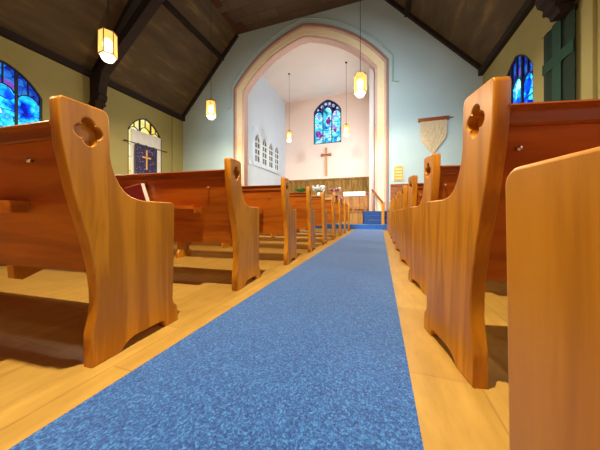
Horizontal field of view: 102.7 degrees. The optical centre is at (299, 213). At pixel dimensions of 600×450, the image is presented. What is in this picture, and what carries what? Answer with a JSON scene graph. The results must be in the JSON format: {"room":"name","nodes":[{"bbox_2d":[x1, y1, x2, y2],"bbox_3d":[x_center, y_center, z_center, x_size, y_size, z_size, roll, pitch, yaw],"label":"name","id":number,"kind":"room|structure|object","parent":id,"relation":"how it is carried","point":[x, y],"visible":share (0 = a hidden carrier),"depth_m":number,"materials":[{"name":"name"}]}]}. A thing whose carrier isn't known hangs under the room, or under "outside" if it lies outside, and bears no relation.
{"room":"church","nodes":[
{"label":"church","id":0,"kind":"room"},
{"bbox_2d":[0,36,182,174],"bbox_3d":[-8.364,-2.250,5.739,0.300,5.600,14.200,0,0,18],"label":"wall","id":1,"kind":"structure","parent":0,"point":[50,78],"depth_m":9.01,"materials":[{"name":"beige paint"}]},
{"bbox_2d":[0,60,41,126],"bbox_3d":[-8.019,-2.610,6.468,0.105,3.040,1.680,0,0,18],"label":"window","id":2,"kind":"structure","parent":1,"relation":"in","point":[20,102],"depth_m":6.70,"materials":[{"name":"blue glass"}]},
{"bbox_2d":[0,83,13,126],"bbox_3d":[-8.034,-2.360,6.473,0.007,2.320,0.480,0,0,18],"label":"glass light","id":3,"kind":"object","parent":2,"relation":"attached to","point":[6,90],"depth_m":6.55,"materials":[{"name":"blue glass"}]},
{"bbox_2d":[18,96,38,123],"bbox_3d":[-7.876,-2.300,6.947,0.007,2.200,0.480,0,0,18],"label":"glass light","id":4,"kind":"object","parent":2,"relation":"attached to","point":[28,106],"depth_m":6.95,"materials":[{"name":"blue glass"}]},
{"bbox_2d":[0,26,184,120],"bbox_3d":[-8.124,-4.850,5.765,0.140,0.200,13.800,0,0,18],"label":"trim","id":5,"kind":"structure","parent":1,"relation":"attached to","point":[4,32],"depth_m":7.73,"materials":[{"name":"black wood"}]},
{"bbox_2d":[128,118,160,173],"bbox_3d":[-6.710,-2.610,10.395,0.105,3.040,1.680,0,0,18],"label":"window","id":6,"kind":"structure","parent":1,"relation":"in","point":[143,125],"depth_m":10.13,"materials":[{"name":"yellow glass"}]},
{"bbox_2d":[131,128,160,173],"bbox_3d":[-6.626,-2.460,10.367,0.036,2.020,1.400,0,0,18],"label":"window blind","id":7,"kind":"object","parent":6,"relation":"attached to","point":[137,136],"visible":0.55,"depth_m":10.24,"materials":[{"name":"white fabric"}]},
{"bbox_2d":[124,139,166,152],"bbox_3d":[-6.603,-2.910,10.360,0.118,0.060,2.000,0,0,18],"label":"curtain rod","id":8,"kind":"object","parent":1,"relation":"attached to","point":[124,139],"visible":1,"depth_m":10.18,"materials":[{"name":"metal"}]},
{"bbox_2d":[135,143,156,173],"bbox_3d":[-6.566,-2.277,10.263,0.040,1.315,1.000,0,0,18],"label":"banner","id":9,"kind":"object","parent":8,"relation":"hanging from","point":[145,157],"visible":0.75,"depth_m":10.21,"materials":[{"name":"purple fabric"}]},
{"bbox_2d":[172,117,175,171],"bbox_3d":[-6.174,-2.075,11.756,0.050,5.250,0.220,0,0,18],"label":"trim","id":10,"kind":"structure","parent":1,"relation":"attached to","point":[173,119],"depth_m":11.70,"materials":[{"name":"beige paint"}]},
{"bbox_2d":[0,0,237,114],"bbox_3d":[-6.757,-6.675,5.256,3.455,3.850,14.100,0,0,18],"label":"ceiling","id":11,"kind":"structure","parent":0,"point":[166,64],"depth_m":9.04,"materials":[{"name":"brown wood"}]},
{"bbox_2d":[0,228,508,449],"bbox_3d":[-2.032,0.600,3.787,13.550,0.100,14.500,0,0,18],"label":"floor","id":12,"kind":"structure","parent":0,"point":[43,314],"depth_m":1.03,"materials":[{"name":"beige wood"}]},
{"bbox_2d":[0,95,177,367],"bbox_3d":[-2.806,0.082,1.548,4.350,0.936,0.534,0,0,15],"label":"pew","id":13,"kind":"object","parent":12,"relation":"on","point":[64,206],"visible":1,"depth_m":0.90,"materials":[{"name":"brown wood"}]},
{"bbox_2d":[0,158,259,290],"bbox_3d":[-2.519,0.082,2.377,4.350,0.936,0.534,0,0,14],"label":"pew","id":14,"kind":"object","parent":12,"relation":"on","point":[210,206],"visible":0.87,"depth_m":1.75,"materials":[{"name":"brown wood"}]},
{"bbox_2d":[125,183,149,200],"bbox_3d":[-1.221,-0.138,1.804,0.180,0.181,0.064,0,0,14],"label":"hymnal","id":15,"kind":"object","parent":14,"relation":"on","point":[139,191],"visible":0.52,"depth_m":1.78,"materials":[{"name":"red fabric"}]},
{"bbox_2d":[8,229,423,449],"bbox_3d":[0.431,0.543,2.418,0.904,0.011,12.820,0,0,18],"label":"carpet runner","id":16,"kind":"object","parent":12,"relation":"on","point":[315,358],"visible":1,"depth_m":0.77,"materials":[{"name":"blue carpet"}]},
{"bbox_2d":[176,177,296,264],"bbox_3d":[-2.211,0.082,3.232,4.350,0.936,0.534,0,0,14],"label":"pew","id":17,"kind":"object","parent":12,"relation":"on","point":[276,215],"visible":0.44,"depth_m":2.60,"materials":[{"name":"brown wood"}]},
{"bbox_2d":[221,187,315,252],"bbox_3d":[-1.926,0.082,4.086,4.350,0.936,0.534,0,0,14],"label":"pew","id":18,"kind":"object","parent":12,"relation":"on","point":[300,201],"visible":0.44,"depth_m":3.43,"materials":[{"name":"brown wood"}]},
{"bbox_2d":[271,196,335,239],"bbox_3d":[-1.350,0.082,5.812,4.350,0.936,0.534,0,0,14],"label":"pew","id":19,"kind":"object","parent":12,"relation":"on","point":[329,204],"visible":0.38,"depth_m":5.15,"materials":[{"name":"brown wood"}]},
{"bbox_2d":[311,192,326,244],"bbox_3d":[-1.641,0.082,4.940,4.350,0.936,0.534,0,0,14],"label":"pew","id":20,"kind":"object","parent":12,"relation":"on","point":[318,203],"visible":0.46,"depth_m":4.28,"materials":[{"name":"brown wood"}]},
{"bbox_2d":[297,201,345,232],"bbox_3d":[-0.772,0.082,7.548,4.350,0.936,0.534,0,0,14],"label":"pew","id":21,"kind":"object","parent":12,"relation":"on","point":[343,205],"visible":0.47,"depth_m":6.90,"materials":[{"name":"brown wood"}]},
{"bbox_2d":[305,202,349,230],"bbox_3d":[-0.484,0.082,8.412,4.350,0.936,0.534,0,0,14],"label":"pew","id":22,"kind":"object","parent":12,"relation":"on","point":[347,206],"visible":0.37,"depth_m":7.76,"materials":[{"name":"brown wood"}]},
{"bbox_2d":[334,199,341,235],"bbox_3d":[-1.060,0.082,6.685,4.350,0.936,0.534,0,0,14],"label":"pew","id":23,"kind":"object","parent":12,"relation":"on","point":[337,205],"visible":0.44,"depth_m":6.02,"materials":[{"name":"brown wood"}]},
{"bbox_2d":[388,200,391,232],"bbox_3d":[3.905,0.082,6.668,2.700,0.936,0.534,0,0,8],"label":"pew","id":24,"kind":"object","parent":12,"relation":"on","point":[391,200],"visible":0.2,"depth_m":6.91,"materials":[{"name":"brown wood"}]},
{"bbox_2d":[389,198,393,234],"bbox_3d":[3.620,0.082,5.814,2.700,0.936,0.534,0,0,8],"label":"pew","id":25,"kind":"object","parent":12,"relation":"on","point":[392,198],"visible":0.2,"depth_m":6.09,"materials":[{"name":"brown wood"}]},
{"bbox_2d":[390,195,396,238],"bbox_3d":[3.335,0.082,4.960,2.700,0.936,0.534,0,0,8],"label":"pew","id":26,"kind":"object","parent":12,"relation":"on","point":[395,196],"visible":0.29,"depth_m":5.21,"materials":[{"name":"brown wood"}]},
{"bbox_2d":[392,192,400,242],"bbox_3d":[3.051,0.082,4.106,2.700,0.936,0.534,0,0,8],"label":"pew","id":27,"kind":"object","parent":12,"relation":"on","point":[398,193],"visible":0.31,"depth_m":4.31,"materials":[{"name":"brown wood"}]},
{"bbox_2d":[395,186,407,249],"bbox_3d":[2.766,0.082,3.253,2.700,0.936,0.534,0,0,8],"label":"pew","id":28,"kind":"object","parent":12,"relation":"on","point":[404,189],"visible":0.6,"depth_m":3.45,"materials":[{"name":"brown wood"}]},
{"bbox_2d":[400,175,423,266],"bbox_3d":[2.481,0.082,2.399,2.700,0.936,0.534,0,0,8],"label":"pew","id":29,"kind":"object","parent":12,"relation":"on","point":[415,189],"visible":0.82,"depth_m":2.50,"materials":[{"name":"brown wood"}]},
{"bbox_2d":[408,153,460,294],"bbox_3d":[2.205,0.082,1.554,2.700,0.936,0.534,0,0,8],"label":"pew","id":30,"kind":"object","parent":12,"relation":"on","point":[440,181],"visible":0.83,"depth_m":1.63,"materials":[{"name":"brown wood"}]},
{"bbox_2d":[424,76,599,388],"bbox_3d":[1.903,0.082,0.724,2.700,0.936,0.534,0,0,7],"label":"pew","id":31,"kind":"object","parent":12,"relation":"on","point":[466,248],"visible":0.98,"depth_m":0.75,"materials":[{"name":"brown wood"}]},
{"bbox_2d":[506,146,599,449],"bbox_3d":[1.573,0.082,-0.104,2.700,0.936,0.534,0,0,7],"label":"pew","id":32,"kind":"object","parent":12,"relation":"on","point":[553,204],"visible":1,"depth_m":0.24,"materials":[{"name":"brown wood"}]},
{"bbox_2d":[248,76,284,185],"bbox_3d":[-1.853,-3.610,14.110,0.200,8.320,5.200,0,0,18],"label":"wall","id":33,"kind":"structure","parent":0,"point":[266,108],"depth_m":13.52,"materials":[{"name":"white paint"}]},
{"bbox_2d":[253,127,279,174],"bbox_3d":[-1.844,-3.450,13.685,0.084,1.900,3.300,0,0,18],"label":"window","id":34,"kind":"structure","parent":33,"relation":"in","point":[266,152],"depth_m":13.45,"materials":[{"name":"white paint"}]},
{"bbox_2d":[217,0,362,33],"bbox_3d":[-2.063,-8.525,3.692,6.540,0.150,14.100,0,0,18],"label":"ceiling","id":35,"kind":"structure","parent":0,"point":[254,14],"depth_m":9.92,"materials":[{"name":"dark brown wood"}]},
{"bbox_2d":[97,0,117,60],"bbox_3d":[-4.256,-5.910,5.319,0.353,5.079,0.336,0,0,18],"label":"pendant lamp","id":36,"kind":"object","parent":35,"relation":"hanging from","point":[107,39],"visible":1,"depth_m":5.22,"materials":[{"name":"glass"}]},
{"bbox_2d":[206,98,215,117],"bbox_3d":[-3.175,-5.910,8.563,0.353,5.079,0.336,0,0,18],"label":"pendant lamp","id":37,"kind":"object","parent":35,"relation":"hanging from","point":[210,104],"visible":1,"depth_m":8.45,"materials":[{"name":"glass"}]},
{"bbox_2d":[354,0,366,95],"bbox_3d":[1.739,-5.910,6.925,0.353,5.079,0.336,0,0,18],"label":"pendant lamp","id":38,"kind":"object","parent":35,"relation":"hanging from","point":[360,78],"visible":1,"depth_m":6.84,"materials":[{"name":"yellow glass"}]},
{"bbox_2d":[262,43,368,102],"bbox_3d":[0.946,-7.645,13.177,6.100,0.150,5.200,0,0,18],"label":"ceiling","id":39,"kind":"structure","parent":0,"point":[316,70],"depth_m":12.93,"materials":[{"name":"white paint"}]},
{"bbox_2d":[286,73,291,140],"bbox_3d":[-0.585,-5.717,12.950,0.311,3.704,0.296,0,0,18],"label":"pendant lamp","id":40,"kind":"object","parent":39,"relation":"hanging from","point":[288,133],"visible":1,"depth_m":12.85,"materials":[{"name":"glass"}]},
{"bbox_2d":[343,62,348,134],"bbox_3d":[2.308,-5.717,11.985,0.311,3.704,0.296,0,0,18],"label":"pendant lamp","id":41,"kind":"object","parent":39,"relation":"hanging from","point":[345,126],"visible":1,"depth_m":11.88,"materials":[{"name":"glass"}]},
{"bbox_2d":[285,90,368,179],"bbox_3d":[1.742,-3.610,15.568,6.100,8.320,0.240,0,0,18],"label":"wall","id":42,"kind":"structure","parent":0,"point":[350,156],"depth_m":15.43,"materials":[{"name":"pink paint"}]},
{"bbox_2d":[321,147,331,175],"bbox_3d":[1.673,-3.350,15.391,0.700,1.800,0.140,0,0,18],"label":"wall cross","id":43,"kind":"object","parent":42,"relation":"attached to","point":[325,154],"visible":1,"depth_m":15.33,"materials":[{"name":"brown wood"}]},
{"bbox_2d":[314,100,340,143],"bbox_3d":[1.771,-5.960,15.495,1.800,2.820,0.100,0,0,18],"label":"window","id":44,"kind":"structure","parent":42,"relation":"in","point":[327,114],"depth_m":15.49,"materials":[{"name":"blue glass"}]},
{"bbox_2d":[315,113,321,143],"bbox_3d":[1.227,-5.615,15.682,0.520,2.010,0.010,0,0,18],"label":"glass light","id":45,"kind":"object","parent":44,"relation":"attached to","point":[318,116],"depth_m":15.68,"materials":[{"name":"blue glass"}]},
{"bbox_2d":[323,108,330,142],"bbox_3d":[1.772,-5.740,15.500,0.520,2.260,0.010,0,0,18],"label":"glass light","id":46,"kind":"object","parent":44,"relation":"attached to","point":[326,111],"depth_m":15.50,"materials":[{"name":"blue glass"}]},
{"bbox_2d":[332,110,339,141],"bbox_3d":[2.318,-5.615,15.318,0.520,2.010,0.010,0,0,18],"label":"glass light","id":47,"kind":"object","parent":44,"relation":"attached to","point":[335,113],"depth_m":15.31,"materials":[{"name":"blue glass"}]},
{"bbox_2d":[289,177,368,210],"bbox_3d":[1.688,-1.190,15.406,5.700,2.160,0.099,0,0,18],"label":"trim","id":48,"kind":"structure","parent":42,"relation":"attached to","point":[350,184],"depth_m":15.21,"materials":[{"name":"brown wood"}]},
{"bbox_2d":[183,0,482,201],"bbox_3d":[0.198,-3.975,10.475,13.150,9.050,0.400,0,0,18],"label":"wall","id":49,"kind":"structure","parent":0,"point":[434,81],"depth_m":9.11,"materials":[{"name":"teal paint"}]},
{"bbox_2d":[162,0,223,60],"bbox_3d":[-5.909,-7.466,5.026,0.160,0.160,13.800,0,0,18],"label":"trim","id":50,"kind":"structure","parent":49,"relation":"attached to","point":[166,3],"depth_m":9.60,"materials":[{"name":"black wood"}]},
{"bbox_2d":[182,34,238,116],"bbox_3d":[-4.483,-6.645,11.761,3.343,3.572,0.140,0,0,18],"label":"trim","id":51,"kind":"structure","parent":49,"relation":"attached to","point":[236,36],"depth_m":11.70,"materials":[{"name":"black wood"}]},
{"bbox_2d":[211,0,247,33],"bbox_3d":[-3.116,-8.434,9.814,0.570,0.029,2.850,0,0,18],"label":"trim","id":52,"kind":"structure","parent":49,"relation":"attached to","point":[239,28],"depth_m":10.61,"materials":[{"name":"brown wood"}]},
{"bbox_2d":[233,23,388,210],"bbox_3d":[0.193,-3.714,10.461,6.578,8.528,0.350,0,0,18],"label":"trim","id":53,"kind":"structure","parent":49,"relation":"attached to","point":[365,50],"depth_m":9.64,"materials":[{"name":"beige paint"}]},
{"bbox_2d":[227,17,398,109],"bbox_3d":[0.125,-6.676,10.257,7.618,3.409,0.070,0,0,18],"label":"trim","id":54,"kind":"structure","parent":49,"relation":"attached to","point":[306,18],"depth_m":10.14,"materials":[{"name":"grey paint"}]},
{"bbox_2d":[315,224,386,229],"bbox_3d":[-0.127,0.465,9.819,7.350,0.169,0.850,0,0,18],"label":"step","id":55,"kind":"structure","parent":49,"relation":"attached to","point":[329,226],"depth_m":8.66,"materials":[{"name":"blue carpet"}]},
{"bbox_2d":[371,189,384,224],"bbox_3d":[2.893,-0.291,8.853,0.171,1.340,0.870,0,0,-8],"label":"handrail","id":56,"kind":"object","parent":55,"relation":"on","point":[372,190],"visible":0.98,"depth_m":8.48,"materials":[{"name":"brown wood"}]},
{"bbox_2d":[394,166,402,180],"bbox_3d":[3.720,-1.535,9.058,0.320,0.570,0.051,0,0,18],"label":"hymn board","id":57,"kind":"object","parent":49,"relation":"attached to","point":[398,170],"visible":1,"depth_m":9.04,"materials":[{"name":"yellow wood"}]},
{"bbox_2d":[390,184,407,200],"bbox_3d":[4.852,-0.290,8.665,2.975,1.680,0.089,0,0,18],"label":"trim","id":58,"kind":"structure","parent":49,"relation":"attached to","point":[394,188],"depth_m":9.07,"materials":[{"name":"brown wood"}]},
{"bbox_2d":[404,0,410,16],"bbox_3d":[1.814,-7.466,2.452,0.160,0.160,13.800,0,0,18],"label":"trim","id":59,"kind":"structure","parent":49,"relation":"attached to","point":[408,2],"depth_m":8.58,"materials":[{"name":"black wood"}]},
{"bbox_2d":[385,0,481,69],"bbox_3d":[4.714,-6.645,8.695,3.343,3.572,0.140,0,0,18],"label":"trim","id":60,"kind":"structure","parent":49,"relation":"attached to","point":[463,55],"depth_m":8.58,"materials":[{"name":"black wood"}]},
{"bbox_2d":[418,115,452,153],"bbox_3d":[4.875,-2.826,8.647,1.120,1.339,0.050,0,0,18],"label":"banner","id":61,"kind":"object","parent":49,"relation":"hanging from","point":[430,121],"depth_m":8.66,"materials":[{"name":"beige fabric"}]},
{"bbox_2d":[336,211,362,223],"bbox_3d":[-0.503,0.134,10.192,6.160,0.490,0.380,0,0,18],"label":"platform","id":62,"kind":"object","parent":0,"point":[356,217],"depth_m":9.14,"materials":[{"name":"brown wood"}]},
{"bbox_2d":[369,67,374,210],"bbox_3d":[3.744,-3.610,12.244,0.200,8.320,5.200,0,0,18],"label":"wall","id":63,"kind":"structure","parent":0,"point":[371,72],"depth_m":9.79,"materials":[{"name":"white paint"}]},
{"bbox_2d":[363,211,388,224],"bbox_3d":[2.834,0.135,8.974,0.939,0.488,0.580,0,0,18],"label":"stairs","id":64,"kind":"structure","parent":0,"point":[369,217],"depth_m":8.96,"materials":[{"name":"blue carpet"}]},
{"bbox_2d":[394,0,525,64],"bbox_3d":[2.630,-6.675,2.127,3.455,3.850,14.100,0,0,18],"label":"ceiling","id":65,"kind":"structure","parent":0,"point":[475,27],"depth_m":7.40,"materials":[{"name":"brown wood"}]},
{"bbox_2d":[483,0,599,101],"bbox_3d":[4.206,-2.250,1.550,0.300,5.600,14.200,0,0,18],"label":"wall","id":66,"kind":"structure","parent":0,"point":[526,40],"depth_m":5.42,"materials":[{"name":"beige paint"}]},
{"bbox_2d":[89,0,577,109],"bbox_3d":[-1.146,-6.055,6.443,12.940,4.770,0.340,0,0,18],"label":"beam","id":67,"kind":"structure","parent":66,"relation":"attached to","point":[136,14],"depth_m":7.85,"materials":[{"name":"black wood"}]},
{"bbox_2d":[478,0,535,75],"bbox_3d":[4.029,-4.850,1.714,0.140,0.200,13.800,0,0,18],"label":"trim","id":68,"kind":"structure","parent":66,"relation":"attached to","point":[528,5],"depth_m":6.39,"materials":[{"name":"black wood"}]},
{"bbox_2d":[507,54,532,102],"bbox_3d":[5.647,-2.610,6.276,0.165,3.040,1.680,0,0,18],"label":"window","id":69,"kind":"structure","parent":66,"relation":"in","point":[520,71],"depth_m":6.03,"materials":[{"name":"blue glass"}]},
{"bbox_2d":[513,79,520,102],"bbox_3d":[5.691,-2.360,6.262,0.007,2.320,0.480,0,0,18],"label":"glass light","id":70,"kind":"object","parent":69,"relation":"attached to","point":[517,83],"depth_m":6.28,"materials":[{"name":"blue glass"}]},
{"bbox_2d":[524,73,532,102],"bbox_3d":[5.533,-2.300,5.787,0.007,2.200,0.480,0,0,18],"label":"glass light","id":71,"kind":"object","parent":69,"relation":"attached to","point":[528,78],"depth_m":5.82,"materials":[{"name":"blue glass"}]},
{"bbox_2d":[541,0,578,101],"bbox_3d":[5.032,-2.619,4.643,0.088,2.338,1.048,0,0,18],"label":"door","id":72,"kind":"structure","parent":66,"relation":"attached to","point":[558,69],"depth_m":4.58,"materials":[{"name":"green wood"}]},
{"bbox_2d":[582,0,596,99],"bbox_3d":[4.846,-2.075,4.024,0.050,5.250,0.220,0,0,18],"label":"trim","id":73,"kind":"structure","parent":66,"relation":"attached to","point":[589,7],"depth_m":3.98,"materials":[{"name":"beige paint"}]},
{"bbox_3d":[0.946,-0.050,13.178,6.300,0.120,5.199,0,0,18],"label":"floor","id":74,"kind":"structure","parent":0,"visible":0},
{"bbox_2d":[311,195,337,201],"bbox_3d":[0.617,-0.485,11.337,2.300,0.750,0.640,0,0,18],"label":"table","id":75,"kind":"object","parent":74,"relation":"on","point":[327,197],"visible":0.23,"depth_m":10.87,"materials":[{"name":"brown wood"}]},
{"bbox_2d":[295,187,304,192],"bbox_3d":[0.012,-1.083,11.549,0.807,0.444,0.820,0,0,18],"label":"potted plant","id":76,"kind":"object","parent":75,"relation":"on","point":[301,189],"visible":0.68,"depth_m":11.40,"materials":[{"name":"green plant"}]},
{"bbox_2d":[312,185,325,194],"bbox_3d":[0.904,-1.111,11.258,0.755,0.501,0.669,0,0,18],"label":"flower vase","id":77,"kind":"object","parent":75,"relation":"on","point":[317,188],"visible":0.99,"depth_m":11.11,"materials":[{"name":"white paint"}]},
{"bbox_2d":[329,187,341,194],"bbox_3d":[1.597,-1.046,11.008,0.670,0.371,0.499,0,0,18],"label":"potted plant","id":78,"kind":"object","parent":75,"relation":"on","point":[334,190],"visible":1,"depth_m":10.93,"materials":[{"name":"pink plant"}]},
{"bbox_2d":[337,194,341,202],"bbox_3d":[2.010,-0.585,12.195,0.560,0.950,0.510,0,0,18],"label":"chair","id":79,"kind":"object","parent":74,"relation":"on","point":[339,195],"visible":0.07,"depth_m":12.41,"materials":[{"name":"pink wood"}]},
{"bbox_2d":[342,192,368,210],"bbox_3d":[2.531,-0.550,10.962,1.170,0.880,0.400,0,0,18],"label":"altar","id":80,"kind":"object","parent":74,"relation":"on","point":[353,200],"visible":0.62,"depth_m":10.82,"materials":[{"name":"brown wood"}]},
{"bbox_2d":[343,191,364,195],"bbox_3d":[2.501,-0.907,10.980,0.960,0.195,0.425,0,0,18],"label":"linen cloth","id":81,"kind":"object","parent":80,"relation":"on","point":[360,193],"visible":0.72,"depth_m":10.78,"materials":[{"name":"white fabric"}]},
{"bbox_2d":[349,205,367,210],"bbox_3d":[2.245,-0.245,10.372,1.300,0.270,0.120,0,0,18],"label":"rail","id":82,"kind":"object","parent":74,"relation":"on","point":[349,205],"visible":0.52,"depth_m":10.20,"materials":[{"name":"brown wood"}]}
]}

